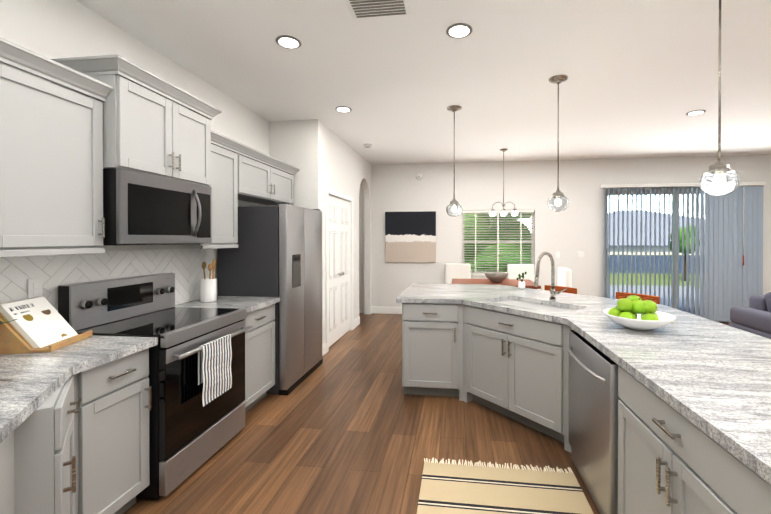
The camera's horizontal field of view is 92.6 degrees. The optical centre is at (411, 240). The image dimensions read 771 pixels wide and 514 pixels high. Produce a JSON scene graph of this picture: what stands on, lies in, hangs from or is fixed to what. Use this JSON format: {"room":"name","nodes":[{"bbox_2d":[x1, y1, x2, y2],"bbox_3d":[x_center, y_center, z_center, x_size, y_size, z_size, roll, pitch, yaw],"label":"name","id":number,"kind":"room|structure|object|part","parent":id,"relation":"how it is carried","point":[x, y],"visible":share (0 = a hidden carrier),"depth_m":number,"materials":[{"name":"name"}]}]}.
{"room":"dining room and kitchen","nodes":[
{"label":"dining room and kitchen","id":0,"kind":"room"},
{"bbox_2d":[0,0,269,295],"bbox_3d":[-1.998,-0.006,2.916,0.120,2.890,3.444,0,0,7],"label":"wall","id":1,"kind":"structure","parent":0,"point":[52,29],"depth_m":2.42,"materials":[{"name":"white paint"}]},
{"bbox_2d":[0,37,15,257],"bbox_3d":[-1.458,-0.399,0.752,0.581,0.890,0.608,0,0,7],"label":"upper cabinet","id":2,"kind":"object","parent":1,"relation":"attached to","point":[7,78],"depth_m":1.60,"materials":[{"name":"grey paint"}]},
{"bbox_2d":[12,42,43,256],"bbox_3d":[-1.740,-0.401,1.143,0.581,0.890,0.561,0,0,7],"label":"upper cabinet","id":3,"kind":"object","parent":1,"relation":"attached to","point":[29,88],"depth_m":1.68,"materials":[{"name":"grey paint"}]},
{"bbox_2d":[44,57,115,252],"bbox_3d":[-1.886,-0.404,1.711,0.392,0.890,0.697,0,0,7],"label":"upper cabinet","id":4,"kind":"object","parent":1,"relation":"attached to","point":[72,129],"depth_m":1.89,"materials":[{"name":"grey paint"}]},
{"bbox_2d":[0,248,214,310],"bbox_3d":[-1.268,0.304,1.356,1.710,0.455,4.045,0,0,7],"label":"tile backsplash","id":5,"kind":"structure","parent":1,"relation":"attached to","point":[21,278],"depth_m":2.33,"materials":[{"name":"white tile"}]},
{"bbox_2d":[60,57,215,188],"bbox_3d":[-1.782,-0.706,2.444,0.417,0.595,0.780,0,0,7],"label":"upper cabinet","id":6,"kind":"object","parent":1,"relation":"attached to","point":[156,135],"depth_m":2.30,"materials":[{"name":"grey paint"}]},
{"bbox_2d":[103,168,211,244],"bbox_3d":[-1.751,-0.190,2.443,0.476,0.430,0.772,0,0,7],"label":"microwave","id":7,"kind":"object","parent":6,"relation":"attached to","point":[139,208],"visible":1,"depth_m":2.26,"materials":[{"name":"silver metal"}]},
{"bbox_2d":[163,133,239,248],"bbox_3d":[-1.745,-0.412,3.072,0.337,0.890,0.467,0,0,7],"label":"upper cabinet","id":8,"kind":"object","parent":1,"relation":"attached to","point":[226,195],"depth_m":3.12,"materials":[{"name":"grey paint"}]},
{"bbox_2d":[240,145,295,204],"bbox_3d":[-1.646,-0.644,3.865,0.337,0.435,1.128,0,0,7],"label":"upper cabinet","id":9,"kind":"object","parent":1,"relation":"attached to","point":[260,183],"depth_m":3.76,"materials":[{"name":"grey paint"}]},
{"bbox_2d":[269,119,321,210],"bbox_3d":[-1.426,-0.015,4.520,0.620,2.890,0.120,0,0,7],"label":"wall","id":10,"kind":"structure","parent":0,"point":[297,144],"depth_m":4.45,"materials":[{"name":"white paint"}]},
{"bbox_2d":[322,123,370,344],"bbox_3d":[-1.009,-0.022,5.854,0.120,2.890,2.630,0,0,7],"label":"wall","id":11,"kind":"structure","parent":0,"point":[346,168],"depth_m":5.75,"materials":[{"name":"white paint"}]},
{"bbox_2d":[329,195,350,346],"bbox_3d":[-1.062,0.406,5.273,0.155,2.038,1.079,0,0,7],"label":"pantry door","id":12,"kind":"structure","parent":11,"relation":"in","point":[339,268],"depth_m":5.30,"materials":[{"name":"white wood"}]},
{"bbox_2d":[76,0,770,164],"bbox_3d":[1.969,-1.508,2.317,11.100,0.120,9.500,0,0,7],"label":"ceiling","id":13,"kind":"structure","parent":0,"point":[641,81],"depth_m":3.14,"materials":[{"name":"white paint"}]},
{"bbox_2d":[276,35,300,48],"bbox_3d":[-0.898,-1.444,2.678,0.179,0.009,0.179,0,0,1],"label":"recessed light","id":14,"kind":"object","parent":13,"relation":"in","point":[290,42],"depth_m":2.67,"materials":[{"name":"grey"}]},
{"bbox_2d":[335,106,351,111],"bbox_3d":[-0.756,-1.452,4.066,0.179,0.009,0.179,0,0,-2],"label":"recessed light","id":15,"kind":"object","parent":13,"relation":"in","point":[340,108],"depth_m":4.06,"materials":[{"name":"grey"}]},
{"bbox_2d":[363,144,371,147],"bbox_3d":[-0.674,-1.447,5.618,0.130,0.036,0.130,0,0,7],"label":"smoke detector","id":16,"kind":"object","parent":13,"relation":"attached to","point":[367,145],"visible":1,"depth_m":5.59,"materials":[{"name":"white plastic"}]},
{"bbox_2d":[345,0,411,19],"bbox_3d":[-0.214,-1.439,2.185,0.380,0.016,0.380,0,0,7],"label":"ceiling vent","id":17,"kind":"object","parent":13,"relation":"in","point":[365,9],"visible":1,"depth_m":2.27,"materials":[{"name":"white"}]},
{"bbox_2d":[446,105,461,216],"bbox_3d":[0.465,-0.859,4.037,0.178,1.194,0.178,0,0,7],"label":"pendant light","id":18,"kind":"object","parent":13,"relation":"hanging from","point":[454,208],"visible":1,"depth_m":4.00,"materials":[{"name":"clear glass"}]},
{"bbox_2d":[446,23,471,37],"bbox_3d":[0.326,-1.443,2.532,0.179,0.009,0.179,0,0,1],"label":"recessed light","id":19,"kind":"object","parent":13,"relation":"in","point":[459,30],"depth_m":2.52,"materials":[{"name":"grey"}]},
{"bbox_2d":[489,149,518,216],"bbox_3d":[1.479,-0.926,5.918,0.471,1.080,0.132,0,0,7],"label":"chandelier","id":20,"kind":"object","parent":13,"relation":"hanging from","point":[503,212],"visible":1,"depth_m":5.90,"materials":[{"name":"silver metal"}]},
{"bbox_3d":[1.305,-0.452,5.942,0.121,0.132,0.121,0,0,7],"label":"lamp shade","id":21,"kind":"part","parent":20,"relation":"part of","materials":[{"name":"white glass"}]},
{"bbox_3d":[1.479,-0.452,5.921,0.121,0.132,0.121,0,0,7],"label":"lamp shade","id":22,"kind":"part","parent":20,"relation":"part of","materials":[{"name":"white glass"}]},
{"bbox_3d":[1.652,-0.452,5.899,0.121,0.132,0.121,0,0,7],"label":"lamp shade","id":23,"kind":"part","parent":20,"relation":"part of","materials":[{"name":"white glass"}]},
{"bbox_2d":[548,75,568,211],"bbox_3d":[1.314,-0.855,3.299,0.178,1.194,0.178,0,0,7],"label":"pendant light","id":24,"kind":"object","parent":13,"relation":"hanging from","point":[558,200],"visible":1,"depth_m":3.26,"materials":[{"name":"clear glass"}]},
{"bbox_2d":[686,110,705,115],"bbox_3d":[3.228,-1.452,4.177,0.179,0.009,0.179,0,0,1],"label":"recessed light","id":25,"kind":"object","parent":13,"relation":"in","point":[696,112],"depth_m":4.15,"materials":[{"name":"grey"}]},
{"bbox_2d":[699,0,739,195],"bbox_3d":[1.724,-0.848,2.058,0.178,1.194,0.178,0,0,7],"label":"pendant light","id":26,"kind":"object","parent":13,"relation":"hanging from","point":[719,177],"visible":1,"depth_m":2.03,"materials":[{"name":"clear glass"}]},
{"bbox_2d":[123,313,728,513],"bbox_3d":[1.969,1.502,2.334,11.100,0.120,9.500,0,0,7],"label":"floor","id":27,"kind":"structure","parent":0,"point":[347,426],"depth_m":2.58,"materials":[{"name":"brown wood"}]},
{"bbox_2d":[112,348,148,362],"bbox_3d":[-1.749,1.008,1.843,0.600,0.874,0.416,0,0,7],"label":"base cabinet","id":28,"kind":"object","parent":27,"relation":"on","point":[142,356],"depth_m":1.92,"materials":[{"name":"grey paint"}]},
{"bbox_2d":[0,361,274,513],"bbox_3d":[-0.973,1.015,0.506,1.309,0.874,2.241,0,0,7],"label":"base cabinet","id":29,"kind":"object","parent":27,"relation":"on","point":[77,443],"depth_m":1.67,"materials":[{"name":"grey paint"}]},
{"bbox_2d":[0,335,157,442],"bbox_3d":[-1.218,0.556,0.673,1.976,0.040,2.604,0,0,7],"label":"countertop","id":30,"kind":"structure","parent":29,"relation":"on","point":[30,383],"depth_m":1.55,"materials":[{"name":"white stone"}]},
{"bbox_2d":[0,297,91,353],"bbox_3d":[-1.860,0.415,1.867,0.244,0.228,0.294,0,0,-11],"label":"cookbook stand","id":31,"kind":"object","parent":30,"relation":"on","point":[40,324],"visible":0.98,"depth_m":1.80,"materials":[{"name":"brown wood"}]},
{"bbox_2d":[58,273,251,499],"bbox_3d":[-1.597,0.837,2.430,0.738,1.170,0.774,0,0,7],"label":"range oven","id":32,"kind":"object","parent":27,"relation":"on","point":[189,434],"visible":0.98,"depth_m":2.23,"materials":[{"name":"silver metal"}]},
{"bbox_2d":[198,334,231,406],"bbox_3d":[-1.247,0.812,2.340,0.038,0.362,0.280,0,0,7],"label":"towel","id":33,"kind":"object","parent":32,"relation":"hanging from","point":[214,368],"visible":1,"depth_m":2.31,"materials":[{"name":"white fabric"}]},
{"bbox_2d":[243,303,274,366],"bbox_3d":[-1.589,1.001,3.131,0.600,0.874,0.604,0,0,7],"label":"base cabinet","id":34,"kind":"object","parent":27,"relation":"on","point":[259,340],"depth_m":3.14,"materials":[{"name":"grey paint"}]},
{"bbox_2d":[175,296,279,312],"bbox_3d":[-1.578,0.543,3.130,0.657,0.040,0.611,0,0,7],"label":"countertop","id":35,"kind":"structure","parent":34,"relation":"on","point":[252,303],"depth_m":3.10,"materials":[{"name":"white stone"}]},
{"bbox_2d":[200,259,216,301],"bbox_3d":[-1.751,0.342,3.162,0.130,0.359,0.130,0,0,7],"label":"utensil crock","id":36,"kind":"object","parent":35,"relation":"on","point":[208,289],"visible":1,"depth_m":3.12,"materials":[{"name":"white ceramic"}]},
{"bbox_2d":[218,202,322,395],"bbox_3d":[-1.438,0.537,3.885,0.695,1.793,0.904,0,0,7],"label":"refrigerator","id":37,"kind":"object","parent":27,"relation":"on","point":[277,252],"visible":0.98,"depth_m":3.46,"materials":[{"name":"grey"}]},
{"bbox_2d":[445,263,470,283],"bbox_3d":[0.835,0.923,6.668,0.480,0.990,0.510,0,0,7],"label":"dining chair","id":38,"kind":"object","parent":27,"relation":"on","point":[458,270],"visible":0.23,"depth_m":6.83,"materials":[{"name":"white fabric"}]},
{"bbox_2d":[452,278,540,288],"bbox_3d":[1.309,1.045,5.940,1.320,0.755,0.880,0,0,7],"label":"dining table","id":39,"kind":"object","parent":27,"relation":"on","point":[514,282],"visible":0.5,"depth_m":5.86,"materials":[{"name":"red wood"}]},
{"bbox_2d":[484,272,507,282],"bbox_3d":[1.352,0.592,5.882,0.380,0.150,0.380,0,0,7],"label":"bowl","id":40,"kind":"object","parent":39,"relation":"on","point":[496,277],"visible":1,"depth_m":5.77,"materials":[{"name":"stone"}]},
{"bbox_2d":[417,458,593,513],"bbox_3d":[0.438,1.440,1.528,0.932,0.009,1.725,0,0,7],"label":"rug","id":41,"kind":"object","parent":27,"relation":"on","point":[453,488],"visible":1,"depth_m":2.11,"materials":[{"name":"beige fabric"}]},
{"bbox_2d":[507,264,533,281],"bbox_3d":[1.966,0.924,6.528,0.480,0.990,0.510,0,0,7],"label":"dining chair","id":42,"kind":"object","parent":27,"relation":"on","point":[513,270],"visible":0.25,"depth_m":6.69,"materials":[{"name":"white fabric"}]},
{"bbox_2d":[544,285,576,293],"bbox_3d":[1.748,1.011,4.597,0.500,0.839,0.446,0,0,-38],"label":"bar chair","id":43,"kind":"object","parent":27,"relation":"on","point":[567,290],"visible":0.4,"depth_m":4.72,"materials":[{"name":"brown wood"}]},
{"bbox_2d":[558,267,571,287],"bbox_3d":[2.209,0.928,5.848,0.510,0.990,0.480,0,0,7],"label":"dining chair","id":44,"kind":"object","parent":27,"relation":"on","point":[564,277],"visible":0.29,"depth_m":5.66,"materials":[{"name":"white fabric"}]},
{"bbox_2d":[396,283,770,513],"bbox_3d":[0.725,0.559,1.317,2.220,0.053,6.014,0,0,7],"label":"kitchen island","id":45,"kind":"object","parent":27,"relation":"on","point":[675,417],"depth_m":1.91,"materials":[{"name":"grey stone"}]},
{"bbox_2d":[517,272,526,288],"bbox_3d":[1.188,0.426,3.965,0.109,0.183,0.096,0,0,7],"label":"flower vase","id":46,"kind":"object","parent":45,"relation":"on","point":[521,284],"visible":1,"depth_m":3.94,"materials":[{"name":"white ceramic"}]},
{"bbox_2d":[534,251,566,299],"bbox_3d":[1.178,0.308,3.151,0.296,0.428,0.229,0,0,7],"label":"faucet","id":47,"kind":"object","parent":45,"relation":"on","point":[552,290],"depth_m":3.20,"materials":[{"name":"silver metal"}]},
{"bbox_2d":[568,330,619,513],"bbox_3d":[1.271,1.011,2.049,0.676,0.849,0.659,0,0,7],"label":"dishwasher","id":48,"kind":"object","parent":45,"relation":"in","point":[593,376],"depth_m":1.95,"materials":[{"name":"silver metal"}]},
{"bbox_2d":[603,293,675,330],"bbox_3d":[1.360,0.425,2.212,0.379,0.204,0.379,0,0,7],"label":"fruit bowl","id":49,"kind":"object","parent":45,"relation":"on","point":[634,312],"visible":1,"depth_m":2.17,"materials":[{"name":"green food"}]},
{"bbox_2d":[616,292,659,303],"bbox_3d":[2.345,1.015,3.968,0.500,0.839,0.446,0,0,-38],"label":"bar chair","id":50,"kind":"object","parent":27,"relation":"on","point":[643,297],"visible":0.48,"depth_m":4.07,"materials":[{"name":"brown wood"}]},
{"bbox_2d":[729,292,770,338],"bbox_3d":[5.036,0.988,3.981,2.300,0.891,0.970,0,0,7],"label":"sofa","id":51,"kind":"object","parent":27,"relation":"on","point":[754,317],"visible":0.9,"depth_m":4.29,"materials":[{"name":"grey fabric"}]},
{"bbox_2d":[359,155,770,312],"bbox_3d":[2.584,-0.027,6.794,10.620,2.890,0.120,0,0,7],"label":"wall","id":52,"kind":"structure","parent":0,"point":[572,229],"depth_m":6.77,"materials":[{"name":"white paint"}]},
{"bbox_2d":[385,211,435,262],"bbox_3d":[-0.028,-0.069,7.037,0.975,0.970,0.036,0,0,7],"label":"painting","id":53,"kind":"object","parent":52,"relation":"attached to","point":[410,236],"visible":1,"depth_m":7.02,"materials":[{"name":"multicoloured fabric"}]},
{"bbox_2d":[416,173,422,179],"bbox_3d":[0.143,-1.223,7.009,0.136,0.136,0.038,0,0,7],"label":"sensor","id":54,"kind":"object","parent":52,"relation":"attached to","point":[419,176],"visible":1,"depth_m":7.00,"materials":[{"name":"white plastic"}]},
{"bbox_2d":[322,187,534,356],"bbox_3d":[2.999,0.373,5.351,9.200,2.105,2.885,0,0,7],"label":"baseboard","id":55,"kind":"structure","parent":52,"relation":"attached to","point":[373,309],"depth_m":5.80,"materials":[{"name":"white"}]},
{"bbox_2d":[462,211,533,271],"bbox_3d":[1.620,0.029,6.944,1.324,1.199,0.040,0,0,7],"label":"window","id":56,"kind":"structure","parent":52,"relation":"in","point":[496,242],"depth_m":6.94,"materials":[{"name":"white glass"}]},
{"bbox_2d":[463,210,533,273],"bbox_3d":[1.613,0.029,6.886,1.310,1.195,0.056,0,0,7],"label":"window blind","id":57,"kind":"object","parent":56,"relation":"attached to","point":[477,212],"visible":0.85,"depth_m":6.88,"materials":[{"name":"white plastic"}]},
{"bbox_2d":[555,252,559,257],"bbox_3d":[2.666,0.261,6.718,0.075,0.115,0.011,0,0,7],"label":"switch plate","id":58,"kind":"object","parent":52,"relation":"attached to","point":[557,254],"depth_m":6.72,"materials":[{"name":"white plastic"}]},
{"bbox_2d":[577,252,583,257],"bbox_3d":[3.063,0.261,6.669,0.120,0.115,0.011,0,0,7],"label":"switch plate","id":59,"kind":"object","parent":52,"relation":"attached to","point":[579,254],"depth_m":6.67,"materials":[{"name":"white plastic"}]},
{"bbox_2d":[606,191,727,321],"bbox_3d":[4.700,0.270,6.553,2.414,2.296,0.060,0,0,7],"label":"sliding glass door","id":60,"kind":"structure","parent":52,"relation":"attached to","point":[676,206],"depth_m":6.57,"materials":[{"name":"clear glass"}]},
{"bbox_2d":[601,182,765,321],"bbox_3d":[4.682,0.200,6.401,2.600,2.380,0.141,0,0,7],"label":"vertical blind","id":61,"kind":"object","parent":52,"relation":"attached to","point":[731,259],"visible":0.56,"depth_m":6.34,"materials":[{"name":"white"}]},
{"label":"outside","id":62,"kind":"structure","parent":0,"visible":0},
{"bbox_2d":[610,273,699,287],"bbox_3d":[19.136,1.619,10.341,100.000,0.200,10.380,0,0,7],"label":"lawn","id":63,"kind":"structure","parent":62,"point":[643,281],"depth_m":14.14,"materials":[{"name":"green plant"}]},
{"bbox_2d":[464,212,530,271],"bbox_3d":[1.460,-0.025,9.672,4.605,3.738,3.899,0,0,7],"label":"hedge","id":64,"kind":"object","parent":63,"relation":"on","point":[496,244],"depth_m":8.55,"materials":[{"name":"green plant"}]},
{"bbox_2d":[610,285,699,314],"bbox_3d":[5.736,1.470,9.141,5.300,0.090,5.260,0,0,7],"label":"patio","id":65,"kind":"structure","parent":63,"relation":"on","point":[657,290],"depth_m":10.05,"materials":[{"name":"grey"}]},
{"bbox_2d":[670,225,699,280],"bbox_3d":[10.168,0.466,13.616,1.064,2.070,0.956,0,0,7],"label":"tree","id":66,"kind":"object","parent":63,"relation":"on","point":[680,241],"depth_m":13.38,"materials":[{"name":"green plant"}]},
{"bbox_2d":[610,255,699,273],"bbox_3d":[21.192,1.628,26.904,100.000,0.040,23.000,0,0,7],"label":"water","id":67,"kind":"structure","parent":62,"point":[643,263],"depth_m":24.88,"materials":[{"name":"blue liquid"}]},
{"bbox_3d":[35.549,1.415,61.398,120.000,0.090,49.000,0,0,7],"label":"lawn","id":68,"kind":"structure","parent":62,"visible":0},
{"bbox_2d":[610,210,704,254],"bbox_3d":[31.378,-1.110,44.016,33.200,5.150,13.700,0,0,7],"label":"house","id":69,"kind":"structure","parent":68,"relation":"on","point":[634,232],"depth_m":40.35,"materials":[{"name":"white"}]}
]}

